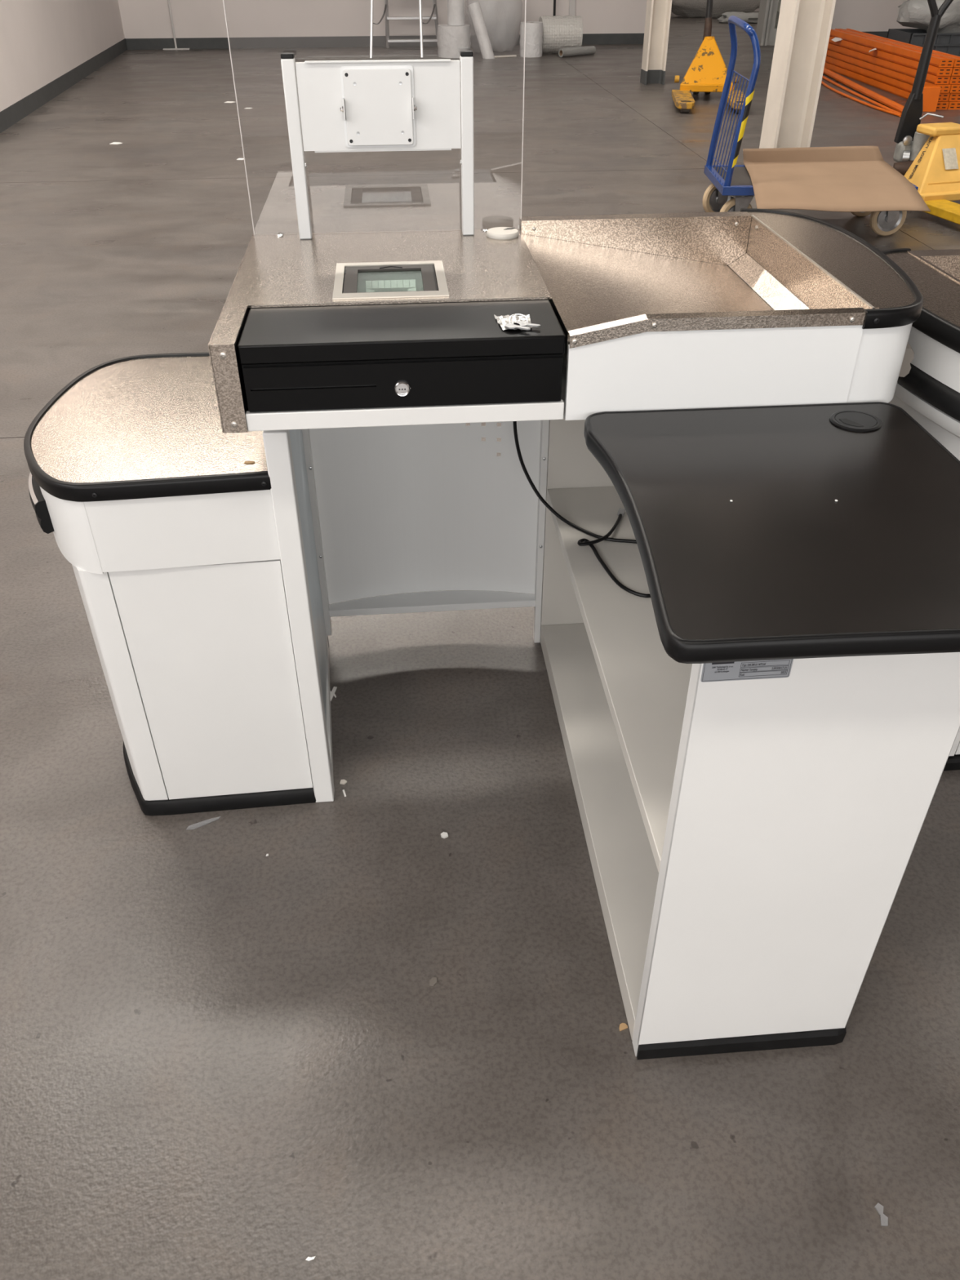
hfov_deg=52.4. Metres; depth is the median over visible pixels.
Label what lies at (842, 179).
cardboard sheet
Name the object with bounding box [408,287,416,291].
mirror
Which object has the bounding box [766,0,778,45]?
door
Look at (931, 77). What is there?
beam
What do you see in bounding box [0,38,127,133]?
baseboard
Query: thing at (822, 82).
rod
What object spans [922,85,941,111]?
plate
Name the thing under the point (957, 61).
beam
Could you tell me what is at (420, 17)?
step ladder
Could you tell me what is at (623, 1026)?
chip
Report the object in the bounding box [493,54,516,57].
cardboard tube
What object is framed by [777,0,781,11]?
wall
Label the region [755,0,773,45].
trim
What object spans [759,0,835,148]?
steel column
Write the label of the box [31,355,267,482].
countertop
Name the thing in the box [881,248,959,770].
checkout counter
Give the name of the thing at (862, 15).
wall
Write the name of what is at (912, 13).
plastic bundle
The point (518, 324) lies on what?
keys
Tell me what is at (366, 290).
mirror
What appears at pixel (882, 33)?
baseboard
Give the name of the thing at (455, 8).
roll
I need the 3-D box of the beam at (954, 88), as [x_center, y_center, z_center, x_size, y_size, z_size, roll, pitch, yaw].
[4.098,-5.705,9.714,0.122,0.062,3.174,-1,36,-1]
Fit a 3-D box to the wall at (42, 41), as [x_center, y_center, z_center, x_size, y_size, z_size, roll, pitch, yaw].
[-3.394,-4.021,3.303,0.200,5.200,20.660,-5,36,-6]
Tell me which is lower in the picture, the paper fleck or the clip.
the clip
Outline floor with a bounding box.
[0,11,959,1279]
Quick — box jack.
[893,0,959,224]
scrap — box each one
[339,779,346,784]
[429,977,436,986]
[831,37,842,41]
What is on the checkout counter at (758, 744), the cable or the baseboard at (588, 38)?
the cable
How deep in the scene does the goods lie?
17.04 m
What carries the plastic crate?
on the floor
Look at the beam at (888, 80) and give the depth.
9.65 m
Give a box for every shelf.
[328,590,535,617]
[540,623,658,1040]
[546,486,692,871]
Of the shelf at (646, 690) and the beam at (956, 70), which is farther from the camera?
the beam at (956, 70)
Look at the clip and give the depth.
2.04 m
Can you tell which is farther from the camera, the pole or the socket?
the pole
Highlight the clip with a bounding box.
[329,686,337,701]
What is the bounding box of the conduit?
[568,0,575,15]
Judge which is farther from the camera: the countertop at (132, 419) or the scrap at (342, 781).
the scrap at (342, 781)
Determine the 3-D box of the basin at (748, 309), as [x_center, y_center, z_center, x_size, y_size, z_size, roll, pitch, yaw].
[0.349,-0.524,1.500,0.521,0.136,0.569,-3,36,-4]
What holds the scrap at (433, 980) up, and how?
on the floor
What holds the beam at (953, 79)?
on the beam at (954, 88)
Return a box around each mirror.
[365,288,374,292]
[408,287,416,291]
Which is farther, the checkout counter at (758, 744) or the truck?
the truck
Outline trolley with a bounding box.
[702,15,918,235]
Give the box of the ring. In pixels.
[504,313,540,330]
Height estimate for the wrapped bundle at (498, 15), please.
1.221 m
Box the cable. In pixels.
[512,421,650,597]
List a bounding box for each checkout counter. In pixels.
[23,0,959,1059]
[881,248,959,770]
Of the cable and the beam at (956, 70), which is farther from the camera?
the beam at (956, 70)
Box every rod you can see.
[821,80,901,116]
[822,66,904,113]
[822,75,901,114]
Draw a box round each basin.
[518,208,923,420]
[881,248,959,353]
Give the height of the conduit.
2.470 m
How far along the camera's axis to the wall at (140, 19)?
12.92 m
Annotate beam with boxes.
[824,62,948,109]
[825,55,950,101]
[826,48,951,93]
[827,42,951,84]
[828,35,952,75]
[829,28,955,66]
[839,28,959,66]
[947,101,959,109]
[948,83,959,93]
[948,93,959,101]
[949,75,959,84]
[951,66,959,75]
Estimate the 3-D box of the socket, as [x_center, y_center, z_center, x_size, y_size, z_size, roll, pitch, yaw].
[2.092,-5.601,8.946,0.075,0.193,0.096,3,36,5]
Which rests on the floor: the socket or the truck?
the truck
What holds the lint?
on the floor
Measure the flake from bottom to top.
0.001 m
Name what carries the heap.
on the floor
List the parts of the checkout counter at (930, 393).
curved panel, kick plate, panel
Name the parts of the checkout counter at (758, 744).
curved panel, edge trim, fascia panel, panel, kick plate, bracket post, post, post, mounting plate, screen panel, till plate, cash drawer, lid, drawer, modesty panel, bracket post, post, cabinet panel, kick plate, rating plate, print frame, print frame, print frame, print frame, cabinet panel, grommet lid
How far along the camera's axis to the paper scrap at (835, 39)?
10.49 m
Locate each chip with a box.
[244,461,254,463]
[618,1022,627,1031]
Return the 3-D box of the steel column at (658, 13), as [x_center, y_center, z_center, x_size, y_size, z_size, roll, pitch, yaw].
[1.760,-7.812,8.470,0.204,5.200,0.214,-3,36,-4]
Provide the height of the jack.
1.216 m
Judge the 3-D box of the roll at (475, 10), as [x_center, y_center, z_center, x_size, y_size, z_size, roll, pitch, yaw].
[0.025,-7.375,11.864,0.352,0.667,0.143,14,39,19]
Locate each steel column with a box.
[640,0,671,84]
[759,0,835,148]
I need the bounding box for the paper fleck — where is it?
[109,142,122,144]
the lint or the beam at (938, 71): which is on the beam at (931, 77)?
the beam at (938, 71)
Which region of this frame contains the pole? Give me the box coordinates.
[553,0,555,16]
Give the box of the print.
[743,662,765,666]
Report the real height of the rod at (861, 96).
0.023 m
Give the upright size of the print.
0.004 m
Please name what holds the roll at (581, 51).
on the floor
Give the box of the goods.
[671,0,760,17]
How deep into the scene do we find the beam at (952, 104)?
8.51 m
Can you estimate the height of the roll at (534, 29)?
0.360 m
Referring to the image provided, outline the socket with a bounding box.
[702,17,711,40]
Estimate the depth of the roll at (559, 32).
12.13 m
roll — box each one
[436,23,471,57]
[447,0,465,25]
[468,1,494,58]
[520,21,542,57]
[538,15,582,53]
[558,45,595,57]
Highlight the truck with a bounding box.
[671,0,745,113]
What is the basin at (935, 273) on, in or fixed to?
in the checkout counter at (930, 393)
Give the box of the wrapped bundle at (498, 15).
[467,0,514,51]
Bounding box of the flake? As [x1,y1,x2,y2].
[305,1256,315,1261]
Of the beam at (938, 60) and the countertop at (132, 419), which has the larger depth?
the beam at (938, 60)
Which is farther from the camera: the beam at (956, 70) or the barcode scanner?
the beam at (956, 70)
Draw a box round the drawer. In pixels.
[235,266,564,431]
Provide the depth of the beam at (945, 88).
9.51 m
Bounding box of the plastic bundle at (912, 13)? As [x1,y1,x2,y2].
[896,0,959,32]
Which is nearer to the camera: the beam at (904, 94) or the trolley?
the trolley
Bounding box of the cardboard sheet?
[742,146,930,212]
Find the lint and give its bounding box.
[440,831,448,838]
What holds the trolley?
on the floor
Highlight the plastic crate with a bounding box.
[886,28,959,56]
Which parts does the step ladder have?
support rail, step rail, support rail, step rail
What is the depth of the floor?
1.54 m
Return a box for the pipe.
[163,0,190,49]
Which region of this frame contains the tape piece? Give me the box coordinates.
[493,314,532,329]
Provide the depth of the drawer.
1.33 m
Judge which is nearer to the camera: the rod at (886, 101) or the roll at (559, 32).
the rod at (886, 101)
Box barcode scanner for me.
[332,260,448,299]
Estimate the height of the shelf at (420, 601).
0.016 m
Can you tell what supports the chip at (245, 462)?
on the checkout counter at (758, 744)
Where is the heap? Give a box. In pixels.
[717,11,758,23]
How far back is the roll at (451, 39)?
11.93 m
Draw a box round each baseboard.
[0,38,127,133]
[125,33,644,49]
[863,31,888,37]
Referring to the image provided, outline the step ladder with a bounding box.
[369,0,438,58]
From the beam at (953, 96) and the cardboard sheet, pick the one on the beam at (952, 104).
the beam at (953, 96)
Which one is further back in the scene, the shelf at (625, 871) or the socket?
the socket
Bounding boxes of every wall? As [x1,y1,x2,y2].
[0,0,124,111]
[117,0,647,38]
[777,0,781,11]
[831,0,916,31]
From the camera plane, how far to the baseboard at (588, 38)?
13.07 m

